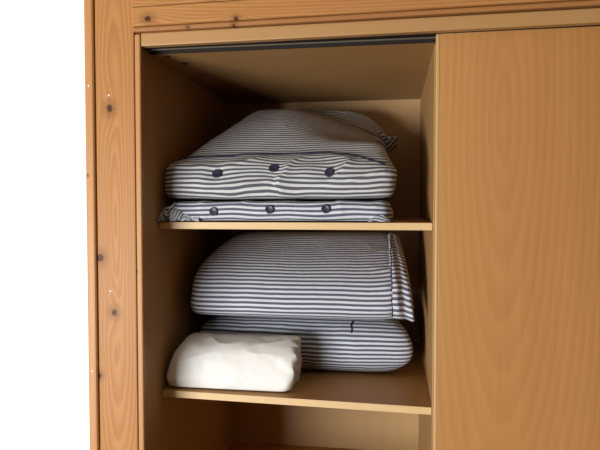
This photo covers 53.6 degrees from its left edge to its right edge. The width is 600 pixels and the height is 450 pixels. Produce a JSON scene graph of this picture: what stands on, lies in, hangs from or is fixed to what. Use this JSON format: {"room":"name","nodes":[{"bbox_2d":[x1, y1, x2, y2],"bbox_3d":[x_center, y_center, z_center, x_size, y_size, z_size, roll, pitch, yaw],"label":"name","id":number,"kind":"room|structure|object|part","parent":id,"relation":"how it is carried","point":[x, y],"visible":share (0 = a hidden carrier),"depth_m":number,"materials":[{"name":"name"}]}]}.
{"room":"bedroom","nodes":[
{"label":"bedroom","id":0,"kind":"room"},
{"bbox_2d":[0,0,89,449],"bbox_3d":[-0.639,0.154,1.878,8.700,2.450,0.888,0,2,9],"label":"wall","id":1,"kind":"structure","parent":0,"point":[44,360],"depth_m":1.42,"materials":[{"name":"white paint"}]},
{"bbox_2d":[84,0,99,449],"bbox_3d":[-0.480,0.415,1.397,0.023,1.960,0.031,0,2,9],"label":"trim","id":2,"kind":"structure","parent":1,"relation":"attached to","point":[89,5],"depth_m":1.37,"materials":[{"name":"brown wood"}]},
{"bbox_2d":[95,0,138,449],"bbox_3d":[-0.414,0.414,1.424,0.094,1.960,0.093,0,2,9],"label":"trim","id":3,"kind":"structure","parent":1,"relation":"attached to","point":[114,34],"depth_m":1.36,"materials":[{"name":"brown wood"}]},
{"bbox_2d":[132,0,237,6],"bbox_3d":[0.346,-0.531,1.262,1.449,0.089,0.092,0,2,9],"label":"trim","id":4,"kind":"structure","parent":1,"relation":"attached to","point":[135,3],"depth_m":1.32,"materials":[{"name":"brown wood"}]},
{"bbox_2d":[132,0,599,34],"bbox_3d":[0.346,-0.471,1.262,1.449,0.057,0.096,0,2,9],"label":"trim","id":5,"kind":"structure","parent":1,"relation":"attached to","point":[240,10],"depth_m":1.27,"materials":[{"name":"brown wood"}]},
{"bbox_3d":[-0.918,1.470,0.138,8.700,0.060,4.500,0,2,9],"label":"floor","id":6,"kind":"structure","parent":0,"visible":0},
{"bbox_2d":[141,8,599,449],"bbox_3d":[0.399,0.466,1.651,1.454,1.840,0.781,0,2,9],"label":"wardrobe","id":7,"kind":"object","parent":6,"relation":"on","point":[494,119],"visible":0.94,"depth_m":1.28,"materials":[{"name":"brown wood"}]},
{"bbox_2d":[135,34,146,449],"bbox_3d":[-0.365,0.482,1.382,0.014,1.828,0.018,0,2,9],"label":"trim","id":8,"kind":"structure","parent":7,"relation":"attached to","point":[139,99],"depth_m":1.36,"materials":[{"name":"brown wood"}]},
{"bbox_3d":[-0.311,0.444,1.767,0.016,1.756,0.755,0,2,9],"label":"panel","id":9,"kind":"part","parent":7,"relation":"part of","materials":[{"name":"brown wood"}]},
{"bbox_2d":[166,333,301,391],"bbox_3d":[-0.162,0.350,1.540,0.339,0.121,0.153,0,2,9],"label":"folded blanket","id":10,"kind":"object","parent":7,"relation":"on","point":[202,360],"visible":1,"depth_m":1.48,"materials":[{"name":"white fabric"}]},
{"bbox_2d":[157,200,393,221],"bbox_3d":[-0.021,-0.043,1.702,0.573,0.051,0.603,0,2,9],"label":"duvet","id":11,"kind":"object","parent":7,"relation":"on","point":[339,210],"visible":1,"depth_m":1.42,"materials":[{"name":"fabric"}]},
{"bbox_2d":[164,109,396,200],"bbox_3d":[-0.013,-0.217,1.710,0.578,0.294,0.627,0,2,9],"label":"duvet","id":12,"kind":"object","parent":11,"relation":"on","point":[271,154],"visible":0.94,"depth_m":1.46,"materials":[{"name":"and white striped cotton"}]},
{"bbox_2d":[227,442,357,449],"bbox_3d":[0.030,0.804,1.771,0.659,0.017,0.662,0,2,9],"label":"shelf","id":13,"kind":"object","parent":7,"relation":"attached to","point":[231,445],"depth_m":2.10,"materials":[{"name":"brown wood"}]},
{"bbox_3d":[0.410,-0.422,1.646,1.438,0.018,0.711,0,2,9],"label":"panel","id":14,"kind":"part","parent":7,"relation":"part of","materials":[{"name":"brown wood"}]},
{"bbox_2d":[163,340,430,406],"bbox_3d":[0.028,0.413,1.749,0.659,0.017,0.680,0,2,9],"label":"shelf","id":15,"kind":"object","parent":7,"relation":"attached to","point":[407,385],"depth_m":1.49,"materials":[{"name":"brown wood"}]},
{"bbox_2d":[165,217,430,222],"bbox_3d":[0.029,-0.009,1.743,0.659,0.017,0.662,0,2,9],"label":"shelf","id":16,"kind":"object","parent":7,"relation":"attached to","point":[395,219],"depth_m":1.49,"materials":[{"name":"brown wood"}]},
{"bbox_2d":[200,315,412,371],"bbox_3d":[0.040,0.319,1.815,0.590,0.162,0.458,0,2,9],"label":"striped pillow","id":17,"kind":"object","parent":7,"relation":"on","point":[365,345],"visible":0.41,"depth_m":1.59,"materials":[{"name":"fabric"}]},
{"bbox_2d":[191,232,414,321],"bbox_3d":[0.037,0.130,1.766,0.586,0.218,0.524,0,2,9],"label":"striped pillow","id":18,"kind":"object","parent":17,"relation":"on","point":[334,275],"visible":1,"depth_m":1.55,"materials":[{"name":"fabric"}]},
{"bbox_3d":[0.459,0.434,2.032,1.454,1.756,0.008,0,2,9],"label":"panel","id":19,"kind":"part","parent":7,"relation":"part of","materials":[{"name":"brown wood"}]},
{"bbox_3d":[0.349,-0.421,1.243,1.432,0.039,0.020,0,2,9],"label":"header rail","id":20,"kind":"part","parent":7,"relation":"part of","materials":[{"name":"brown wood"}]},
{"bbox_3d":[0.362,0.455,1.693,0.018,1.738,0.693,0,2,9],"label":"panel","id":21,"kind":"part","parent":7,"relation":"part of","materials":[{"name":"brown wood"}]},
{"bbox_3d":[0.669,0.456,1.246,0.748,1.736,0.018,0,2,9],"label":"sliding door","id":22,"kind":"part","parent":7,"relation":"part of","materials":[{"name":"brown wood"}]}
]}

